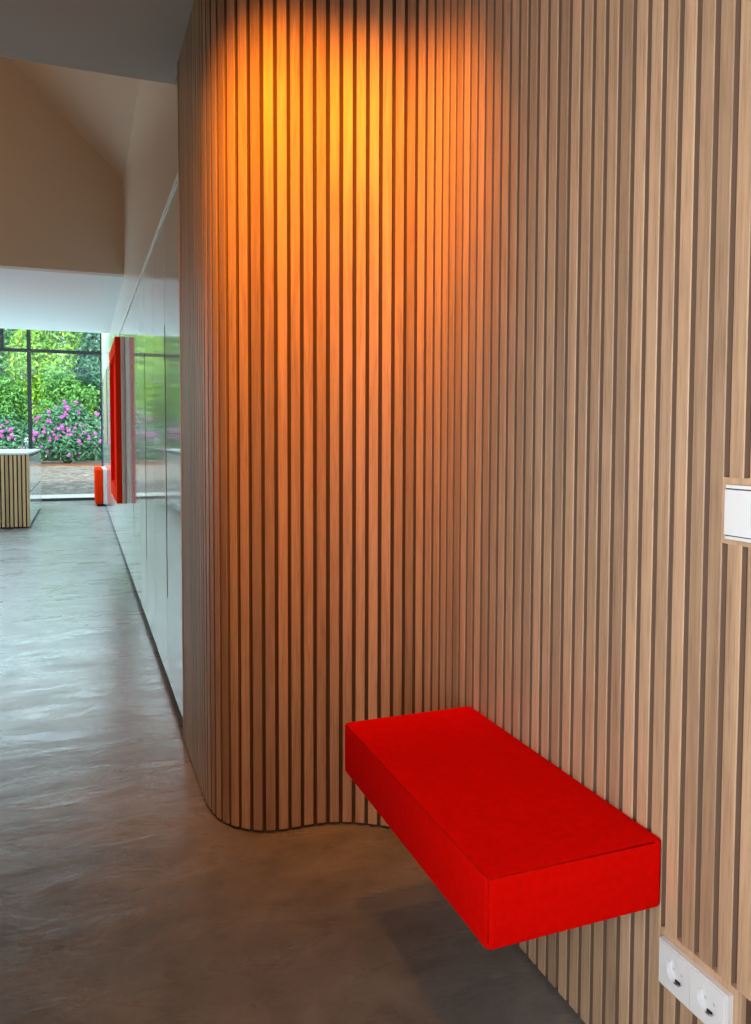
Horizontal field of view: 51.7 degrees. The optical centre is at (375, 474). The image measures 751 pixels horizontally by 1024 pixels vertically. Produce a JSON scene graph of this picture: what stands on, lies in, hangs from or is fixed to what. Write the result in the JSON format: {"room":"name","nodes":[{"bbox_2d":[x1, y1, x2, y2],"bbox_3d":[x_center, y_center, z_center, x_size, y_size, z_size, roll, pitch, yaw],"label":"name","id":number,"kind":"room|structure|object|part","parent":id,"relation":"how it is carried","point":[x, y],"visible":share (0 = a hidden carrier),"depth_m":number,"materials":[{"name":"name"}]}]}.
{"room":"lobby","nodes":[
{"label":"lobby","id":0,"kind":"room"},
{"bbox_2d":[0,328,102,500],"bbox_3d":[-7.223,-1.581,14.028,4.475,4.200,0.070,-1,3,-21],"label":"window","id":1,"kind":"structure","parent":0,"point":[28,350],"depth_m":14.34,"materials":[{"name":"black metal"}]},
{"bbox_3d":[-7.223,-1.581,14.028,4.475,4.200,0.070,-1,3,-21],"label":"frame","id":2,"kind":"part","parent":1,"relation":"part of","materials":[{"name":"black metal"}]},
{"bbox_2d":[0,327,108,332],"bbox_3d":[-5.693,-2.706,9.944,4.475,1.550,0.120,-1,3,-21],"label":"wall","id":3,"kind":"structure","parent":0,"point":[0,327],"depth_m":10.51,"materials":[{"name":"white paint"}]},
{"bbox_2d":[0,268,122,331],"bbox_3d":[-4.830,-1.989,8.117,4.975,0.300,3.970,-1,3,-21],"label":"ceiling","id":4,"kind":"structure","parent":0,"point":[29,299],"depth_m":8.18,"materials":[{"name":"white paint"}]},
{"bbox_2d":[0,57,123,276],"bbox_3d":[-4.288,-3.244,6.071,4.375,3.008,0.120,-1,3,-21],"label":"wall","id":5,"kind":"structure","parent":0,"point":[61,203],"depth_m":6.62,"materials":[{"name":"beige paint"}]},
{"bbox_2d":[9,58,138,179],"bbox_3d":[-3.515,-3.609,4.157,5.075,2.588,4.210,-1,3,-21],"label":"ceiling","id":6,"kind":"structure","parent":0,"point":[100,107],"depth_m":6.00,"materials":[{"name":"beige paint"}]},
{"bbox_2d":[0,0,193,84],"bbox_3d":[-1.430,-1.575,-0.241,5.400,0.300,5.910,-1,3,-21],"label":"ceiling","id":7,"kind":"structure","parent":0,"point":[137,39],"depth_m":2.76,"materials":[{"name":"white paint"}]},
{"bbox_2d":[0,500,584,1023],"bbox_3d":[-3.656,1.033,5.741,5.400,0.200,18.420,-1,3,-21],"label":"floor","id":8,"kind":"structure","parent":0,"point":[125,898],"depth_m":2.14,"materials":[{"name":"concrete"}]},
{"bbox_2d":[0,449,41,528],"bbox_3d":[-5.745,0.147,11.511,1.306,1.000,3.168,-1,3,-21],"label":"kitchen island","id":9,"kind":"object","parent":8,"relation":"on","point":[20,469],"visible":1,"depth_m":10.23,"materials":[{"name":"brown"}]},
{"bbox_2d":[0,449,40,454],"bbox_3d":[-5.744,-0.341,11.487,1.306,0.024,3.168,-1,3,-21],"label":"island countertop","id":10,"kind":"structure","parent":9,"relation":"on","point":[2,451],"depth_m":10.97,"materials":[{"name":"white stone"}]},
{"bbox_3d":[-4.734,-0.021,10.637,0.020,0.455,0.776,-1,3,-21],"label":"drawer","id":11,"kind":"part","parent":9,"relation":"part of","materials":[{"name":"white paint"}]},
{"bbox_3d":[-4.735,0.431,10.659,0.020,0.420,0.776,-1,3,-21],"label":"drawer","id":12,"kind":"part","parent":9,"relation":"part of","materials":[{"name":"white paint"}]},
{"bbox_3d":[-5.011,-0.057,11.368,0.020,0.455,0.776,-1,3,-21],"label":"drawer","id":13,"kind":"part","parent":9,"relation":"part of","materials":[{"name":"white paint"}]},
{"bbox_3d":[-5.012,0.395,11.390,0.020,0.420,0.776,-1,3,-21],"label":"drawer","id":14,"kind":"part","parent":9,"relation":"part of","materials":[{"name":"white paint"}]},
{"bbox_3d":[-5.288,-0.093,12.099,0.020,0.455,0.776,-1,3,-21],"label":"drawer","id":15,"kind":"part","parent":9,"relation":"part of","materials":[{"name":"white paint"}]},
{"bbox_3d":[-5.290,0.359,12.121,0.020,0.420,0.776,-1,3,-21],"label":"drawer","id":16,"kind":"part","parent":9,"relation":"part of","materials":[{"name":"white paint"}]},
{"bbox_3d":[-5.566,-0.129,12.830,0.020,0.455,0.776,-1,3,-21],"label":"drawer","id":17,"kind":"part","parent":9,"relation":"part of","materials":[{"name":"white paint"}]},
{"bbox_3d":[-5.567,0.323,12.851,0.020,0.420,0.776,-1,3,-21],"label":"drawer","id":18,"kind":"part","parent":9,"relation":"part of","materials":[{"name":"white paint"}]},
{"bbox_2d":[94,466,104,505],"bbox_3d":[-5.000,0.200,14.040,0.159,0.654,1.250,-1,3,-21],"label":"block","id":19,"kind":"object","parent":8,"relation":"on","point":[99,472],"visible":1,"depth_m":13.46,"materials":[{"name":"orange fabric"}]},
{"bbox_2d":[103,377,106,505],"bbox_3d":[-4.298,-0.551,13.158,0.550,2.243,1.255,-1,3,-21],"label":"tall cabinet","id":20,"kind":"object","parent":8,"relation":"on","point":[105,453],"visible":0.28,"depth_m":13.10,"materials":[{"name":"grey"}]},
{"bbox_3d":[-4.434,-0.559,12.770,0.020,2.186,0.622,-1,3,-21],"label":"door","id":21,"kind":"part","parent":20,"relation":"part of","materials":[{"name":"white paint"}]},
{"bbox_2d":[106,367,109,514],"bbox_3d":[-3.853,-0.493,11.986,0.550,2.243,1.255,-1,3,-21],"label":"tall cabinet","id":22,"kind":"object","parent":8,"relation":"on","point":[107,445],"visible":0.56,"depth_m":11.67,"materials":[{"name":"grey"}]},
{"bbox_2d":[104,369,107,443],"bbox_3d":[-4.315,-1.062,12.390,0.012,1.138,1.400,-1,3,-21],"label":"wood panel","id":23,"kind":"object","parent":22,"relation":"attached to","point":[105,373],"visible":1,"depth_m":12.12,"materials":[{"name":"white wood"}]},
{"bbox_3d":[-4.212,-0.530,12.184,0.020,2.186,0.622,-1,3,-21],"label":"door","id":24,"kind":"part","parent":22,"relation":"part of","materials":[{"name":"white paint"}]},
{"bbox_2d":[108,364,112,522],"bbox_3d":[-3.408,-0.435,10.814,0.550,2.243,1.255,-1,3,-21],"label":"tall cabinet","id":25,"kind":"object","parent":8,"relation":"on","point":[111,495],"visible":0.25,"depth_m":10.97,"materials":[{"name":"grey"}]},
{"bbox_3d":[-3.767,-0.472,11.012,0.020,2.186,0.622,-1,3,-21],"label":"door","id":26,"kind":"part","parent":25,"relation":"part of","materials":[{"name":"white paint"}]},
{"bbox_3d":[-3.544,-0.443,10.426,0.020,2.186,0.622,-1,3,-21],"label":"door","id":27,"kind":"part","parent":25,"relation":"part of","materials":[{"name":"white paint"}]},
{"bbox_2d":[113,497,116,533],"bbox_3d":[-2.963,-0.377,9.642,0.550,2.243,1.255,-1,3,-21],"label":"tall cabinet","id":28,"kind":"object","parent":8,"relation":"on","point":[114,501],"visible":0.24,"depth_m":9.50,"materials":[{"name":"grey"}]},
{"bbox_3d":[-3.322,-0.414,9.840,0.020,2.186,0.622,-1,3,-21],"label":"door","id":29,"kind":"part","parent":28,"relation":"part of","materials":[{"name":"white paint"}]},
{"bbox_3d":[-3.099,-0.385,9.254,0.020,2.186,0.622,-1,3,-21],"label":"door","id":30,"kind":"part","parent":28,"relation":"part of","materials":[{"name":"white paint"}]},
{"bbox_2d":[117,335,122,550],"bbox_3d":[-2.518,-0.319,8.470,0.550,2.243,1.255,-1,3,-21],"label":"tall cabinet","id":31,"kind":"object","parent":8,"relation":"on","point":[119,506],"visible":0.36,"depth_m":8.29,"materials":[{"name":"grey"}]},
{"bbox_3d":[-2.877,-0.356,8.668,0.020,2.186,0.622,-1,3,-21],"label":"door","id":32,"kind":"part","parent":31,"relation":"part of","materials":[{"name":"white paint"}]},
{"bbox_3d":[-2.655,-0.327,8.082,0.020,2.186,0.622,-1,3,-21],"label":"door","id":33,"kind":"part","parent":31,"relation":"part of","materials":[{"name":"white paint"}]},
{"bbox_2d":[120,317,129,569],"bbox_3d":[-2.073,-0.261,7.298,0.550,2.243,1.255,-1,3,-21],"label":"tall cabinet","id":34,"kind":"object","parent":8,"relation":"on","point":[125,507],"visible":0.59,"depth_m":6.87,"materials":[{"name":"grey"}]},
{"bbox_2d":[109,336,126,503],"bbox_3d":[-2.552,-0.518,7.657,0.082,1.490,1.560,-1,3,-21],"label":"wall niche","id":35,"kind":"object","parent":34,"relation":"attached to","point":[117,352],"visible":1,"depth_m":6.95,"materials":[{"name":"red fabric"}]},
{"bbox_3d":[-2.432,-0.298,7.496,0.020,2.186,0.622,-1,3,-21],"label":"door","id":36,"kind":"part","parent":34,"relation":"part of","materials":[{"name":"white paint"}]},
{"bbox_2d":[127,290,139,597],"bbox_3d":[-1.628,-0.203,6.126,0.550,2.243,1.255,-1,3,-21],"label":"tall cabinet","id":37,"kind":"object","parent":8,"relation":"on","point":[132,351],"visible":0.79,"depth_m":5.94,"materials":[{"name":"grey"}]},
{"bbox_3d":[-1.987,-0.240,6.324,0.020,2.186,0.622,-1,3,-21],"label":"door","id":38,"kind":"part","parent":37,"relation":"part of","materials":[{"name":"white paint"}]},
{"bbox_3d":[-1.765,-0.211,5.737,0.020,2.186,0.622,-1,3,-21],"label":"door","id":39,"kind":"part","parent":37,"relation":"part of","materials":[{"name":"white paint"}]},
{"bbox_2d":[137,250,156,644],"bbox_3d":[-1.183,-0.145,4.954,0.550,2.243,1.255,-1,3,-21],"label":"tall cabinet","id":40,"kind":"object","parent":8,"relation":"on","point":[145,287],"visible":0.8,"depth_m":4.74,"materials":[{"name":"grey"}]},
{"bbox_3d":[-1.542,-0.182,5.152,0.020,2.186,0.622,-1,3,-21],"label":"door","id":41,"kind":"part","parent":40,"relation":"part of","materials":[{"name":"white paint"}]},
{"bbox_3d":[-1.320,-0.153,4.566,0.020,2.186,0.622,-1,3,-21],"label":"door","id":42,"kind":"part","parent":40,"relation":"part of","materials":[{"name":"white paint"}]},
{"bbox_2d":[152,181,182,717],"bbox_3d":[-0.739,-0.086,3.781,0.550,2.243,1.255,-1,3,-21],"label":"tall cabinet","id":43,"kind":"object","parent":8,"relation":"on","point":[165,250],"visible":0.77,"depth_m":3.58,"materials":[{"name":"grey"}]},
{"bbox_3d":[-1.098,-0.124,3.979,0.020,2.186,0.622,-1,3,-21],"label":"door","id":44,"kind":"part","parent":43,"relation":"part of","materials":[{"name":"white paint"}]},
{"bbox_3d":[-0.875,-0.095,3.393,0.020,2.186,0.622,-1,3,-21],"label":"door","id":45,"kind":"part","parent":43,"relation":"part of","materials":[{"name":"white paint"}]},
{"bbox_2d":[101,0,750,1023],"bbox_3d":[-1.801,-1.221,6.912,0.836,4.200,17.100,-1,3,-21],"label":"wall","id":46,"kind":"structure","parent":0,"point":[464,286],"depth_m":1.99,"materials":[{"name":"brown wood"}]},
{"bbox_2d":[101,173,177,381],"bbox_3d":[-2.977,-1.470,8.878,0.026,0.014,12.570,-1,3,-21],"label":"trim","id":47,"kind":"structure","parent":46,"relation":"attached to","point":[176,178],"depth_m":4.12,"materials":[{"name":"silver metal"}]},
{"bbox_2d":[345,706,660,949],"bbox_3d":[0.216,0.695,1.658,0.355,0.132,0.736,-1,3,-21],"label":"bench","id":48,"kind":"object","parent":46,"relation":"attached to","point":[519,848],"visible":1,"depth_m":1.43,"materials":[{"name":"red fabric"}]},
{"bbox_2d":[659,936,732,1023],"bbox_3d":[0.536,0.864,1.305,0.012,0.080,0.157,-1,3,-21],"label":"double socket","id":49,"kind":"object","parent":46,"relation":"attached to","point":[704,996],"visible":1,"depth_m":1.30,"materials":[{"name":"white plastic"}]},
{"bbox_2d":[724,484,750,542],"bbox_3d":[0.568,0.061,1.182,0.014,0.086,0.086,-1,3,-21],"label":"light switch","id":50,"kind":"object","parent":46,"relation":"attached to","point":[737,506],"visible":1,"depth_m":1.19,"materials":[{"name":"white plastic"}]},
{"label":"outside","id":51,"kind":"structure","parent":0,"visible":0},
{"bbox_2d":[41,455,101,494],"bbox_3d":[-12.965,-0.519,30.817,29.600,0.468,31.600,-1,3,-21],"label":"patio paving","id":52,"kind":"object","parent":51,"point":[54,479],"visible":0.01,"depth_m":19.56,"materials":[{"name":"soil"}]},
{"bbox_2d":[0,373,27,426],"bbox_3d":[-13.186,-2.026,26.576,2.325,3.188,1.672,-1,3,-21],"label":"tree","id":53,"kind":"object","parent":52,"relation":"on","point":[9,399],"visible":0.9,"depth_m":26.62,"materials":[{"name":"green plant"}]},
{"bbox_2d":[0,418,27,448],"bbox_3d":[-10.902,-0.985,22.262,1.824,1.521,1.251,-1,3,-21],"label":"rhododendron","id":54,"kind":"object","parent":52,"relation":"on","point":[8,439],"visible":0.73,"depth_m":22.10,"materials":[{"name":"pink plant"}]},
{"bbox_2d":[0,328,48,437],"bbox_3d":[-15.917,-3.966,33.351,3.823,6.384,2.379,-1,3,-21],"label":"tree","id":55,"kind":"object","parent":52,"relation":"on","point":[24,412],"visible":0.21,"depth_m":33.11,"materials":[{"name":"green plant"}]},
{"bbox_2d":[2,329,98,426],"bbox_3d":[-12.618,-4.177,30.270,3.570,7.118,2.325,-1,3,-18],"label":"tree","id":56,"kind":"object","parent":52,"relation":"on","point":[39,361],"visible":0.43,"depth_m":29.74,"materials":[{"name":"green plant"}]},
{"bbox_2d":[0,407,100,460],"bbox_3d":[-10.344,-1.082,25.145,18.457,2.257,1.543,-1,3,-21],"label":"hedge","id":57,"kind":"object","parent":52,"relation":"on","point":[24,434],"visible":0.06,"depth_m":24.98,"materials":[{"name":"green plant"}]},
{"bbox_2d":[27,399,100,463],"bbox_3d":[-9.224,-1.271,23.250,2.240,2.021,1.508,-1,3,-21],"label":"rhododendron","id":58,"kind":"object","parent":52,"relation":"on","point":[67,425],"visible":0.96,"depth_m":22.99,"materials":[{"name":"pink plant"}]},
{"bbox_2d":[35,363,100,432],"bbox_3d":[-10.842,-2.202,27.415,2.308,3.472,1.516,0,3,-8],"label":"tree","id":59,"kind":"object","parent":52,"relation":"on","point":[60,385],"visible":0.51,"depth_m":27.13,"materials":[{"name":"green plant"}]},
{"bbox_2d":[41,463,101,465],"bbox_3d":[-10.504,-0.251,22.073,20.000,0.085,0.100,-1,3,-21],"label":"edging","id":60,"kind":"object","parent":52,"relation":"on","point":[81,464],"visible":0.02,"depth_m":22.70,"materials":[{"name":"brown"}]},
{"bbox_2d":[61,331,100,424],"bbox_3d":[-12.391,-5.212,34.667,3.659,8.766,2.407,-1,3,-21],"label":"tree","id":61,"kind":"object","parent":52,"relation":"on","point":[88,372],"visible":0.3,"depth_m":34.05,"materials":[{"name":"green plant"}]},
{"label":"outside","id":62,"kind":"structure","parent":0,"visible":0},
{"bbox_2d":[42,494,93,497],"bbox_3d":[-7.815,0.577,15.008,20.000,0.190,1.880,-1,3,-21],"label":"terrace","id":63,"kind":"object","parent":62,"point":[48,495],"depth_m":16.04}
]}

